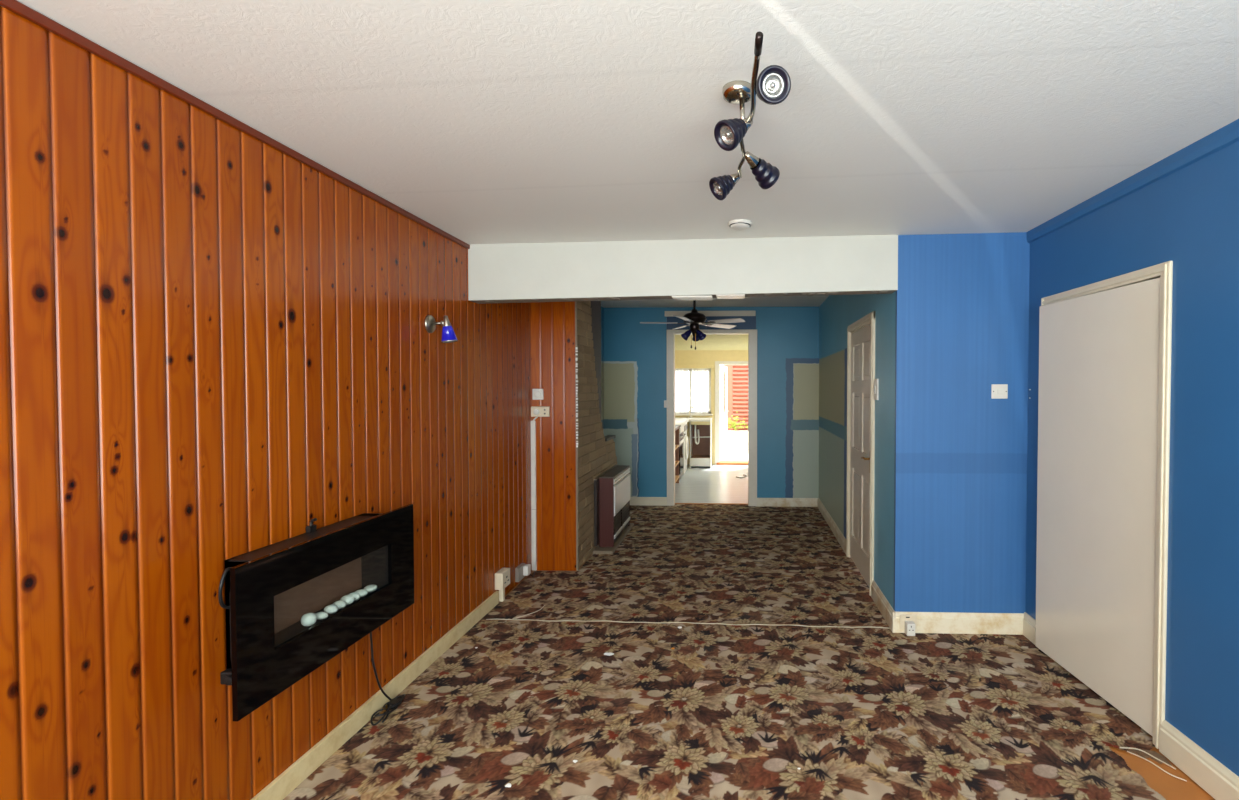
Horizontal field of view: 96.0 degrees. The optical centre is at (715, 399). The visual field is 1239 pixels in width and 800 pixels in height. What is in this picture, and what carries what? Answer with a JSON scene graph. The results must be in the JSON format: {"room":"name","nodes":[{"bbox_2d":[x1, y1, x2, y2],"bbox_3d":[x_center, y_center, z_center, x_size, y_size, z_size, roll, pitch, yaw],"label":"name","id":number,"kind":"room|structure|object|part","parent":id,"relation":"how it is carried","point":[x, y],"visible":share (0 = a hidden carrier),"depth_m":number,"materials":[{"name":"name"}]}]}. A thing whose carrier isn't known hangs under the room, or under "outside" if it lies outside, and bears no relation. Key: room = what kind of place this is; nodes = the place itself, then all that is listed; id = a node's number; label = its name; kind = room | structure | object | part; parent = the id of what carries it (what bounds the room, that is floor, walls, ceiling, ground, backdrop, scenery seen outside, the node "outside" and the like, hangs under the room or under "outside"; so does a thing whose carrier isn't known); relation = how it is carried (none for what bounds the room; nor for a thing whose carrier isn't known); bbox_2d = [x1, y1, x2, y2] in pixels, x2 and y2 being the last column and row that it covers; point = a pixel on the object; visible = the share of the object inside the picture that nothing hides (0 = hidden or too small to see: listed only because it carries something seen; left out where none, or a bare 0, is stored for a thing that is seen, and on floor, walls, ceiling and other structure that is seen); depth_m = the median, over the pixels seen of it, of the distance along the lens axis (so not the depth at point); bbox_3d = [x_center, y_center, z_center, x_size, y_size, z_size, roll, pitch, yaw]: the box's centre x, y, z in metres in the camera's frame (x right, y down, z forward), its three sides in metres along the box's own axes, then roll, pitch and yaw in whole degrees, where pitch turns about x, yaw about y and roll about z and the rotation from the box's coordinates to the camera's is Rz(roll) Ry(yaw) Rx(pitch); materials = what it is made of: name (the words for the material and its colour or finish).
{"room":"living room","nodes":[
{"label":"living room","id":0,"kind":"room"},
{"bbox_2d":[0,6,603,799],"bbox_3d":[-1.638,0.043,2.961,0.200,2.750,8.200,0,1,2],"label":"wall","id":1,"kind":"structure","parent":0,"point":[215,345],"depth_m":1.66,"materials":[{"name":"brown wood"}]},
{"bbox_2d":[0,0,469,248],"bbox_3d":[-1.591,-0.890,1.208,0.014,0.026,4.340,0,1,2],"label":"trim","id":2,"kind":"structure","parent":1,"relation":"attached to","point":[14,6],"depth_m":1.63,"materials":[{"name":"brown wood"}]},
{"bbox_2d":[218,504,413,720],"bbox_3d":[-1.489,0.704,2.091,0.157,0.496,0.905,0,1,2],"label":"electric fireplace","id":3,"kind":"object","parent":1,"relation":"attached to","point":[269,589],"visible":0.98,"depth_m":1.97,"materials":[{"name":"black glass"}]},
{"bbox_2d":[220,669,231,684],"bbox_3d":[-1.544,0.888,1.757,0.068,0.040,0.044,0,1,2],"label":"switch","id":4,"kind":"object","parent":3,"relation":"attached to","point":[226,675],"depth_m":1.75,"materials":[{"name":"black plastic"}]},
{"bbox_3d":[-1.496,0.713,2.099,0.141,0.407,0.660,0,1,2],"label":"casing","id":5,"kind":"part","parent":3,"relation":"part of","materials":[{"name":"black glass"}]},
{"bbox_2d":[301,613,316,625],"bbox_3d":[-1.475,0.798,1.995,0.047,0.046,0.049,1,2,41],"label":"pebble","id":6,"kind":"object","parent":3,"relation":"on","point":[308,619],"visible":1,"depth_m":1.98,"materials":[{"name":"white stone"}]},
{"bbox_2d":[315,612,327,619],"bbox_3d":[-1.475,0.807,2.051,0.052,0.026,0.035,0,1,2],"label":"pebble","id":7,"kind":"object","parent":3,"relation":"on","point":[320,615],"visible":0.8,"depth_m":2.04,"materials":[{"name":"white stone"}]},
{"bbox_2d":[324,605,337,613],"bbox_3d":[-1.471,0.803,2.104,0.045,0.032,0.045,-1,2,-41],"label":"pebble","id":8,"kind":"object","parent":3,"relation":"on","point":[330,609],"visible":0.97,"depth_m":2.09,"materials":[{"name":"white stone"}]},
{"bbox_2d":[333,600,346,608],"bbox_3d":[-1.472,0.803,2.153,0.048,0.030,0.039,0,1,2],"label":"pebble","id":9,"kind":"object","parent":3,"relation":"on","point":[341,604],"visible":0.86,"depth_m":2.14,"materials":[{"name":"white stone"}]},
{"bbox_2d":[340,595,353,604],"bbox_3d":[-1.468,0.799,2.192,0.043,0.036,0.044,-1,2,-41],"label":"pebble","id":10,"kind":"object","parent":3,"relation":"on","point":[348,599],"visible":0.8,"depth_m":2.18,"materials":[{"name":"white stone"}]},
{"bbox_2d":[349,592,359,600],"bbox_3d":[-1.468,0.800,2.233,0.050,0.032,0.034,0,1,2],"label":"pebble","id":11,"kind":"object","parent":3,"relation":"on","point":[355,595],"visible":0.66,"depth_m":2.22,"materials":[{"name":"white stone"}]},
{"bbox_2d":[356,589,367,596],"bbox_3d":[-1.468,0.801,2.273,0.049,0.028,0.043,0,1,2],"label":"pebble","id":12,"kind":"object","parent":3,"relation":"on","point":[362,592],"visible":0.7,"depth_m":2.26,"materials":[{"name":"white stone"}]},
{"bbox_2d":[364,585,376,591],"bbox_3d":[-1.463,0.801,2.332,0.052,0.026,0.052,-1,2,-43],"label":"pebble","id":13,"kind":"object","parent":3,"relation":"on","point":[370,588],"visible":0.89,"depth_m":2.32,"materials":[{"name":"white stone"}]},
{"bbox_2d":[370,632,404,725],"bbox_3d":[-1.496,1.167,2.507,0.080,0.513,0.232,0,1,2],"label":"power cable","id":14,"kind":"object","parent":3,"relation":"hanging from","point":[393,704],"visible":0.92,"depth_m":2.48,"materials":[{"name":"black plastic"}]},
{"bbox_2d":[251,591,498,799],"bbox_3d":[-1.583,1.407,1.436,0.018,0.086,4.700,0,1,2],"label":"baseboard","id":15,"kind":"structure","parent":1,"relation":"attached to","point":[286,782],"depth_m":2.39,"materials":[{"name":"beige wood"}]},
{"bbox_2d":[424,315,457,342],"bbox_3d":[-1.464,-0.378,2.951,0.147,0.149,0.097,0,1,2],"label":"wall light","id":16,"kind":"object","parent":1,"relation":"attached to","point":[448,334],"visible":1,"depth_m":2.94,"materials":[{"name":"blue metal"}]},
{"bbox_3d":[-1.529,-0.405,2.952,0.018,0.096,0.096,0,1,2],"label":"wall plate","id":17,"kind":"part","parent":16,"relation":"part of","materials":[{"name":"silver metal"}]},
{"bbox_3d":[-1.489,-0.410,2.951,0.073,0.023,0.024,0,1,2],"label":"arm","id":18,"kind":"part","parent":16,"relation":"part of","materials":[{"name":"silver metal"}]},
{"bbox_3d":[-1.432,-0.353,2.958,0.079,0.085,0.080,0,1,2],"label":"lamp shade","id":19,"kind":"part","parent":16,"relation":"part of","materials":[{"name":"blue glass"}]},
{"bbox_3d":[-1.431,-0.314,2.959,0.082,0.020,0.082,0,1,2],"label":"bulb","id":20,"kind":"part","parent":16,"relation":"part of","materials":[{"name":"white glass"}]},
{"bbox_2d":[495,568,509,601],"bbox_3d":[-1.479,1.292,3.817,0.060,0.213,0.130,0,1,2],"label":"outlet","id":21,"kind":"object","parent":1,"relation":"attached to","point":[502,577],"visible":1,"depth_m":3.79,"materials":[{"name":"beige plastic"}]},
{"bbox_3d":[-1.455,1.243,3.815,0.008,0.111,0.126,0,1,2],"label":"plate","id":22,"kind":"part","parent":21,"relation":"part of","materials":[{"name":"beige plastic"}]},
{"bbox_2d":[515,563,534,581],"bbox_3d":[-1.454,1.322,4.252,0.079,0.131,0.301,0,1,2],"label":"junction box","id":23,"kind":"object","parent":1,"relation":"attached to","point":[523,570],"visible":1,"depth_m":4.17,"materials":[{"name":"grey plastic"}]},
{"bbox_2d":[531,301,575,570],"bbox_3d":[-1.308,0.127,4.435,0.385,2.520,0.006,0,1,2],"label":"wall","id":24,"kind":"structure","parent":0,"point":[552,323],"depth_m":4.43,"materials":[{"name":"brown wood"}]},
{"bbox_2d":[531,417,537,569],"bbox_3d":[-1.461,0.756,4.438,0.068,1.251,0.024,0,1,2],"label":"cable trunking","id":25,"kind":"object","parent":24,"relation":"attached to","point":[533,422],"visible":0.99,"depth_m":4.43,"materials":[{"name":"white plastic"}]},
{"bbox_2d":[532,389,543,399],"bbox_3d":[-1.429,-0.043,4.416,0.088,0.088,0.033,0,1,2],"label":"dimmer switch","id":26,"kind":"object","parent":24,"relation":"attached to","point":[537,394],"visible":1,"depth_m":4.41,"materials":[{"name":"white plastic"}]},
{"bbox_2d":[531,406,549,416],"bbox_3d":[-1.409,0.098,4.412,0.148,0.082,0.045,0,1,2],"label":"outlet","id":27,"kind":"object","parent":24,"relation":"attached to","point":[536,411],"visible":1,"depth_m":4.40,"materials":[{"name":"beige plastic"}]},
{"bbox_2d":[575,301,578,570],"bbox_3d":[-1.121,0.137,4.430,0.015,2.500,0.015,0,1,2],"label":"trim","id":28,"kind":"structure","parent":24,"relation":"attached to","point":[576,356],"depth_m":4.43,"materials":[{"name":"wood"}]},
{"bbox_2d":[590,301,600,417],"bbox_3d":[-1.319,0.076,4.973,0.316,2.600,1.058,0,1,2],"label":"chimney breast","id":29,"kind":"object","parent":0,"point":[595,305],"visible":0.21,"depth_m":5.34,"materials":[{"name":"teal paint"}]},
{"bbox_2d":[16,0,1238,243],"bbox_3d":[0.093,-1.071,1.060,3.790,0.343,4.570,0,1,2],"label":"ceiling","id":30,"kind":"structure","parent":0,"point":[482,121],"depth_m":1.71,"materials":[{"name":"white paint"}]},
{"bbox_2d":[728,219,751,229],"bbox_3d":[0.133,-0.951,3.008,0.132,0.035,0.132,0,1,2],"label":"smoke detector","id":31,"kind":"object","parent":30,"relation":"attached to","point":[738,224],"visible":1,"depth_m":2.97,"materials":[{"name":"white plastic"}]},
{"bbox_2d":[709,31,790,199],"bbox_3d":[0.088,-0.830,1.644,0.249,0.218,0.784,0,1,2],"label":"ceiling spotlight","id":32,"kind":"object","parent":30,"relation":"attached to","point":[772,86],"visible":1,"depth_m":1.60,"materials":[{"name":"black metal"}]},
{"bbox_3d":[0.009,-0.765,1.997,0.036,0.043,0.050,0,1,2],"label":"bulb","id":33,"kind":"part","parent":32,"relation":"part of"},
{"bbox_3d":[0.032,-0.762,1.587,0.042,0.043,0.046,0,1,2],"label":"bulb","id":34,"kind":"part","parent":32,"relation":"part of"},
{"bbox_3d":[0.067,-0.923,1.660,0.094,0.032,0.094,0,1,2],"label":"ceiling plate","id":35,"kind":"part","parent":32,"relation":"part of","materials":[{"name":"silver metal"}]},
{"bbox_3d":[0.081,-0.862,1.661,0.020,0.091,0.016,0,1,2],"label":"stem","id":36,"kind":"part","parent":32,"relation":"part of","materials":[{"name":"silver metal"}]},
{"bbox_3d":[0.144,-0.784,1.379,0.054,0.051,0.036,0,1,2],"label":"bulb","id":37,"kind":"part","parent":32,"relation":"part of","materials":[{"name":"white glass"}]},
{"bbox_2d":[468,235,897,303],"bbox_3d":[-0.214,-0.900,3.393,2.610,0.582,0.127,0,1,2],"label":"beam","id":38,"kind":"structure","parent":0,"point":[860,264],"depth_m":3.33,"materials":[{"name":"beige paint"}]},
{"bbox_2d":[486,291,887,302],"bbox_3d":[-0.196,-0.633,3.399,2.467,0.053,0.110,0,1,2],"label":"trim","id":39,"kind":"structure","parent":38,"relation":"attached to","point":[878,292],"depth_m":3.38,"materials":[{"name":"paint"}]},
{"bbox_2d":[672,294,744,299],"bbox_3d":[-0.044,-0.631,3.394,0.445,0.018,0.114,0,1,2],"label":"trim","id":40,"kind":"structure","parent":38,"relation":"attached to","point":[726,296],"depth_m":3.36,"materials":[{"name":"white wood"}]},
{"bbox_2d":[604,306,818,497],"bbox_3d":[0.022,-0.040,6.944,3.240,2.750,0.120,0,1,2],"label":"wall","id":41,"kind":"structure","parent":0,"point":[635,352],"depth_m":6.88,"materials":[{"name":"teal paint"}]},
{"bbox_2d":[630,497,666,505],"bbox_3d":[-1.006,1.282,6.939,0.787,0.105,0.018,0,1,2],"label":"baseboard","id":42,"kind":"structure","parent":41,"relation":"attached to","point":[644,501],"depth_m":6.93,"materials":[{"name":"white wood"}]},
{"bbox_2d":[664,400,667,407],"bbox_3d":[-0.622,0.057,6.879,0.050,0.090,0.024,0,1,2],"label":"light switch","id":43,"kind":"object","parent":41,"relation":"attached to","point":[665,401],"visible":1,"depth_m":6.87,"materials":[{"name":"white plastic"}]},
{"bbox_2d":[665,311,755,316],"bbox_3d":[-0.072,-1.073,6.863,1.135,0.067,0.026,0,1,2],"label":"trim","id":44,"kind":"structure","parent":41,"relation":"attached to","point":[667,313],"depth_m":6.85,"materials":[{"name":"paint"}]},
{"bbox_2d":[675,503,747,504],"bbox_3d":[-0.056,1.331,7.018,0.960,0.012,0.035,0,1,2],"label":"trim","id":45,"kind":"structure","parent":41,"relation":"attached to","point":[675,503],"depth_m":7.01,"materials":[{"name":"wood"}]},
{"bbox_2d":[667,329,756,505],"bbox_3d":[-0.047,0.231,6.942,1.132,2.208,0.141,0,1,2],"label":"trim","id":46,"kind":"structure","parent":41,"relation":"attached to","point":[752,333],"depth_m":6.87,"materials":[{"name":"paint"}]},
{"bbox_2d":[757,498,817,506],"bbox_3d":[0.902,1.284,6.872,0.774,0.105,0.018,0,1,2],"label":"baseboard","id":47,"kind":"structure","parent":41,"relation":"attached to","point":[777,502],"depth_m":6.87,"materials":[{"name":"white wood"}]},
{"bbox_2d":[675,350,747,464],"bbox_3d":[0.373,0.006,10.696,4.600,2.500,0.200,0,1,2],"label":"wall","id":48,"kind":"structure","parent":0,"point":[682,357],"depth_m":10.61,"materials":[{"name":"yellow paint"}]},
{"bbox_2d":[675,365,712,415],"bbox_3d":[-0.734,-0.178,10.646,1.370,0.970,0.150,0,1,2],"label":"window","id":49,"kind":"structure","parent":48,"relation":"in","point":[688,367],"depth_m":10.63,"materials":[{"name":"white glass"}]},
{"bbox_2d":[675,369,687,412],"bbox_3d":[-0.939,-0.163,10.650,0.820,0.840,0.025,0,1,2],"label":"curtain","id":50,"kind":"object","parent":49,"relation":"hanging from","point":[681,375],"visible":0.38,"depth_m":10.64,"materials":[{"name":"white fabric"}]},
{"bbox_3d":[-0.735,0.292,10.626,1.350,0.030,0.090,0,1,2],"label":"sill","id":51,"kind":"part","parent":49,"relation":"part of","materials":[{"name":"beige wood"}]},
{"bbox_2d":[690,369,709,412],"bbox_3d":[-0.299,-0.163,10.629,0.380,0.840,0.024,0,1,2],"label":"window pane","id":52,"kind":"object","parent":49,"relation":"hanging from","point":[699,378],"visible":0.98,"depth_m":10.63,"materials":[{"name":"glass"}]},
{"bbox_2d":[717,461,747,464],"bbox_3d":[0.507,1.248,10.747,0.975,0.055,0.340,0,1,2],"label":"trim","id":53,"kind":"structure","parent":48,"relation":"attached to","point":[720,462],"depth_m":10.59,"materials":[{"name":"white wood"}]},
{"bbox_2d":[675,334,747,349],"bbox_3d":[0.311,-1.179,8.872,4.600,0.555,3.800,0,1,2],"label":"ceiling","id":54,"kind":"structure","parent":0,"point":[711,341],"depth_m":8.89,"materials":[{"name":"yellow paint"}]},
{"bbox_2d":[601,295,828,307],"bbox_3d":[-0.039,-1.248,5.165,3.240,0.260,3.630,0,1,2],"label":"ceiling","id":55,"kind":"structure","parent":0,"point":[816,300],"depth_m":6.50,"materials":[{"name":"white paint"}]},
{"bbox_2d":[640,300,744,349],"bbox_3d":[-0.232,-0.809,5.481,1.044,0.631,1.043,0,1,2],"label":"ceiling fan","id":56,"kind":"object","parent":55,"relation":"hanging from","point":[694,318],"visible":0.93,"depth_m":5.45,"materials":[{"name":"black metal"}]},
{"bbox_3d":[-0.568,-0.763,5.471,0.372,0.028,0.115,0,1,-4],"label":"blade","id":57,"kind":"part","parent":56,"relation":"part of","materials":[{"name":"white wood"}]},
{"bbox_3d":[-0.293,-0.756,5.149,0.115,0.028,0.372,0,1,13],"label":"blade","id":58,"kind":"part","parent":56,"relation":"part of","materials":[{"name":"white wood"}]},
{"bbox_3d":[-0.296,-0.638,5.457,0.103,0.105,0.086,0,1,2],"label":"lamp shade","id":59,"kind":"part","parent":56,"relation":"part of","materials":[{"name":"blue glass"}]},
{"bbox_3d":[-0.213,-0.825,5.495,0.238,0.145,0.238,0,1,2],"label":"motor","id":60,"kind":"part","parent":56,"relation":"part of","materials":[{"name":"black metal"}]},
{"bbox_3d":[-0.144,-0.638,5.434,0.098,0.105,0.094,0,1,2],"label":"lamp shade","id":61,"kind":"part","parent":56,"relation":"part of","materials":[{"name":"blue glass"}]},
{"bbox_3d":[0.052,-0.768,5.734,0.372,0.028,0.115,-1,2,-42],"label":"blade","id":62,"kind":"part","parent":56,"relation":"part of","materials":[{"name":"white wood"}]},
{"bbox_3d":[0.102,-0.760,5.329,0.372,0.028,0.115,1,1,28],"label":"blade","id":63,"kind":"part","parent":56,"relation":"part of","materials":[{"name":"white wood"}]},
{"bbox_2d":[499,464,1214,799],"bbox_3d":[0.168,1.454,4.854,4.600,0.150,12.050,0,1,2],"label":"floor","id":64,"kind":"structure","parent":0,"point":[717,483],"depth_m":7.24,"materials":[{"name":"grey laminate"}]},
{"bbox_2d":[577,301,633,567],"bbox_3d":[-1.185,0.128,5.239,0.565,2.485,1.618,0,1,2],"label":"stone fireplace","id":65,"kind":"object","parent":64,"relation":"on","point":[596,451],"visible":0.59,"depth_m":4.78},
{"bbox_2d":[594,464,630,546],"bbox_3d":[-0.990,1.018,5.390,0.168,0.638,0.950,0,1,2],"label":"heater","id":66,"kind":"object","parent":65,"relation":"on","point":[612,493],"visible":1,"depth_m":5.01,"materials":[{"name":"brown metal"}]},
{"bbox_3d":[-1.061,1.010,5.393,0.027,0.595,0.940,0,1,2],"label":"plate","id":67,"kind":"part","parent":66,"relation":"part of","materials":[{"name":"black metal"}]},
{"bbox_3d":[-0.996,1.030,5.019,0.130,0.630,0.016,0,1,2],"label":"panel","id":68,"kind":"part","parent":66,"relation":"part of","materials":[{"name":"brown metal"}]},
{"bbox_2d":[614,503,628,532],"bbox_3d":[-0.918,1.151,5.396,0.012,0.168,0.710,0,1,2],"label":"grille","id":69,"kind":"object","parent":66,"relation":"attached to","point":[621,518],"depth_m":5.36,"materials":[{"name":"metal"}]},
{"bbox_3d":[-0.915,1.251,5.398,0.014,0.032,0.738,0,1,2],"label":"rail","id":70,"kind":"part","parent":66,"relation":"part of","materials":[{"name":"silver metal"}]},
{"bbox_3d":[-0.915,0.925,5.391,0.018,0.285,0.738,0,1,2],"label":"panel","id":71,"kind":"part","parent":66,"relation":"part of","materials":[{"name":"silver metal"}]},
{"bbox_2d":[675,425,679,482],"bbox_3d":[-0.887,0.864,7.941,0.615,0.900,1.290,0,1,2],"label":"base unit","id":72,"kind":"object","parent":64,"relation":"on","point":[677,427],"visible":0.2,"depth_m":8.54,"materials":[{"name":"brown wood"}]},
{"bbox_2d":[679,425,685,479],"bbox_3d":[-0.825,0.848,8.934,0.628,0.850,0.640,0,1,2],"label":"oven","id":73,"kind":"object","parent":64,"relation":"on","point":[681,429],"visible":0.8,"depth_m":8.84,"materials":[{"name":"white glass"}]},
{"bbox_3d":[-0.557,0.958,8.927,0.018,0.430,0.600,0,1,2],"label":"door","id":74,"kind":"part","parent":73,"relation":"part of","materials":[{"name":"black glass"}]},
{"bbox_3d":[-0.556,0.483,8.917,0.020,0.100,0.600,0,1,2],"label":"control panel","id":75,"kind":"part","parent":73,"relation":"part of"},
{"bbox_2d":[481,504,887,625],"bbox_3d":[-0.117,1.370,5.243,2.653,0.001,3.556,0,1,2],"label":"carpet","id":76,"kind":"object","parent":64,"relation":"on","point":[693,563],"visible":0.96,"depth_m":4.32,"materials":[{"name":"brown carpet"}]},
{"bbox_2d":[683,423,688,474],"bbox_3d":[-0.794,0.844,9.603,0.643,0.850,0.600,0,1,2],"label":"washing machine","id":77,"kind":"object","parent":64,"relation":"on","point":[685,437],"visible":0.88,"depth_m":9.46,"materials":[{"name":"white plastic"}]},
{"bbox_3d":[-0.506,0.839,9.593,0.045,0.420,0.420,0,1,2],"label":"door","id":78,"kind":"part","parent":77,"relation":"part of","materials":[{"name":"white plastic"}]},
{"bbox_2d":[690,420,711,467],"bbox_3d":[-0.279,0.827,10.381,0.390,0.872,0.490,0,1,2],"label":"base unit","id":79,"kind":"object","parent":64,"relation":"on","point":[700,431],"visible":0.98,"depth_m":10.44,"materials":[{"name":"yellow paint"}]},
{"bbox_2d":[675,417,711,426],"bbox_3d":[-0.611,0.388,9.602,1.010,0.038,2.070,0,1,2],"label":"countertop","id":80,"kind":"structure","parent":79,"relation":"on","point":[681,421],"depth_m":9.98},
{"bbox_3d":[-0.286,0.432,10.147,0.360,0.072,0.020,0,1,2],"label":"rail","id":81,"kind":"part","parent":79,"relation":"part of","materials":[{"name":"yellow paint"}]},
{"bbox_2d":[283,620,1165,799],"bbox_3d":[0.126,1.454,1.248,3.416,0.001,4.402,0,1,2],"label":"carpet","id":82,"kind":"object","parent":64,"relation":"on","point":[730,712],"visible":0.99,"depth_m":2.43,"materials":[{"name":"carpet"}]},
{"bbox_2d":[486,619,889,628],"bbox_3d":[-0.188,1.405,3.453,2.556,0.009,0.020,0,1,3],"label":"transition strip","id":83,"kind":"object","parent":82,"relation":"on","point":[486,619],"visible":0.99,"depth_m":3.46,"materials":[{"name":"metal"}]},
{"bbox_2d":[1120,747,1175,769],"bbox_3d":[1.732,1.429,2.207,0.179,0.018,0.026,1,2,42],"label":"thread","id":84,"kind":"object","parent":64,"relation":"on","point":[1120,747],"visible":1,"depth_m":2.21,"materials":[{"name":"fabric"}]},
{"bbox_2d":[1126,749,1171,765],"bbox_3d":[1.752,1.437,2.227,0.145,0.009,0.068,1,2,40],"label":"scrap","id":85,"kind":"object","parent":64,"relation":"on","point":[1138,752],"visible":0.97,"depth_m":2.22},
{"bbox_2d":[1127,751,1186,781],"bbox_3d":[1.717,1.431,2.152,0.024,0.016,0.199,-1,1,-28],"label":"thread","id":86,"kind":"object","parent":64,"relation":"on","point":[1127,751],"visible":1,"depth_m":2.13,"materials":[{"name":"fabric"}]},
{"bbox_2d":[819,291,895,608],"bbox_3d":[1.250,0.022,5.137,0.120,2.700,3.652,0,1,3],"label":"wall","id":87,"kind":"structure","parent":0,"point":[837,312],"depth_m":4.65,"materials":[{"name":"teal paint"}]},
{"bbox_2d":[817,498,895,631],"bbox_3d":[1.177,1.312,5.097,0.018,0.122,3.549,0,1,3],"label":"baseboard","id":88,"kind":"structure","parent":87,"relation":"attached to","point":[878,597],"depth_m":3.81,"materials":[{"name":"white wood"}]},
{"bbox_2d":[846,311,874,595],"bbox_3d":[1.149,0.379,4.359,0.114,2.020,0.970,0,1,3],"label":"door","id":89,"kind":"structure","parent":87,"relation":"in","point":[860,334],"depth_m":4.32,"materials":[{"name":"paint"}]},
{"bbox_2d":[874,379,878,399],"bbox_3d":[1.107,-0.070,3.803,0.018,0.145,0.088,0,1,2],"label":"light switch","id":90,"kind":"object","parent":87,"relation":"attached to","point":[876,381],"visible":1,"depth_m":3.77,"materials":[{"name":"white plastic"}]},
{"bbox_2d":[893,232,1029,612],"bbox_3d":[1.528,0.061,3.316,0.878,2.700,0.030,0,1,2],"label":"wall","id":91,"kind":"structure","parent":0,"point":[962,315],"depth_m":3.30,"materials":[{"name":"blue paint"}]},
{"bbox_2d":[900,615,916,635],"bbox_3d":[1.160,1.352,3.295,0.100,0.106,0.060,0,1,2],"label":"outlet","id":92,"kind":"object","parent":91,"relation":"attached to","point":[907,622],"visible":1,"depth_m":3.31,"materials":[{"name":"beige plastic"}]},
{"bbox_3d":[1.161,1.343,3.319,0.100,0.088,0.010,0,1,2],"label":"plate","id":93,"kind":"part","parent":92,"relation":"part of","materials":[{"name":"beige plastic"}]},
{"bbox_2d":[892,612,1023,634],"bbox_3d":[1.469,1.350,3.321,0.794,0.122,0.018,0,1,2],"label":"baseboard","id":94,"kind":"structure","parent":91,"relation":"attached to","point":[927,622],"depth_m":3.31,"materials":[{"name":"beige wood"}]},
{"bbox_2d":[991,384,1007,398],"bbox_3d":[1.696,-0.048,3.285,0.094,0.086,0.015,0,1,2],"label":"light switch","id":95,"kind":"object","parent":91,"relation":"attached to","point":[998,391],"visible":1,"depth_m":3.28,"materials":[{"name":"white plastic"}]},
{"bbox_2d":[1025,141,1238,775],"bbox_3d":[1.890,0.107,1.112,0.200,2.700,4.750,0,1,2],"label":"wall","id":96,"kind":"structure","parent":0,"point":[1188,217],"depth_m":2.10,"materials":[{"name":"blue paint"}]},
{"bbox_2d":[1023,612,1035,644],"bbox_3d":[1.852,1.347,3.244,0.022,0.130,0.145,0,1,2],"label":"baseboard","id":97,"kind":"structure","parent":96,"relation":"attached to","point":[1029,623],"depth_m":3.24,"materials":[{"name":"beige wood"}]},
{"bbox_2d":[1035,261,1172,748],"bbox_3d":[1.842,0.429,2.683,0.104,1.990,0.928,0,1,2],"label":"door","id":98,"kind":"structure","parent":96,"relation":"in","point":[1104,392],"depth_m":2.55,"materials":[{"name":"white wood"}]},
{"bbox_2d":[1026,119,1238,242],"bbox_3d":[1.780,-0.923,1.095,0.020,0.080,4.350,0,1,2],"label":"trim","id":99,"kind":"structure","parent":96,"relation":"attached to","point":[1227,135],"depth_m":2.31,"materials":[{"name":"blue paint"}]},
{"bbox_2d":[1159,720,1238,799],"bbox_3d":[1.760,1.403,0.604,0.022,0.130,3.272,0,1,2],"label":"baseboard","id":100,"kind":"structure","parent":96,"relation":"attached to","point":[1211,775],"depth_m":2.06,"materials":[{"name":"white wood"}]},
{"bbox_3d":[0.307,-0.004,8.791,4.600,2.600,3.610,0,1,2],"label":"wall","id":101,"kind":"structure","parent":0,"visible":0},
{"bbox_2d":[715,361,747,464],"bbox_3d":[0.518,0.251,11.046,1.035,1.995,0.929,0,1,2],"label":"door","id":102,"kind":"structure","parent":101,"relation":"in","point":[720,418],"depth_m":10.65,"materials":[{"name":"white wood"}]},
{"label":"outside","id":103,"kind":"structure","parent":0,"visible":0},
{"bbox_2d":[722,450,747,460],"bbox_3d":[0.485,1.349,13.923,12.000,0.280,6.200,0,1,2],"label":"ground","id":104,"kind":"structure","parent":103,"point":[732,455],"depth_m":12.22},
{"bbox_2d":[723,365,747,430],"bbox_3d":[1.686,-0.326,14.621,3.150,3.040,1.650,0,1,2],"label":"garden shed","id":105,"kind":"object","parent":104,"relation":"on","point":[737,375],"visible":0.15,"depth_m":13.96,"materials":[{"name":"wood"}]},
{"bbox_2d":[727,430,747,449],"bbox_3d":[1.468,0.995,13.406,4.440,0.450,0.310,0,1,2],"label":"wall","id":106,"kind":"structure","parent":104,"relation":"on","point":[736,440],"depth_m":13.31,"materials":[{"name":"white paint"}]},
{"bbox_2d":[727,415,747,430],"bbox_3d":[0.476,0.530,13.417,0.760,0.471,0.288,0,1,2],"label":"plant","id":107,"kind":"object","parent":106,"relation":"on","point":[734,426],"visible":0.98,"depth_m":13.41,"materials":[{"name":"yellow plant"}]}
]}

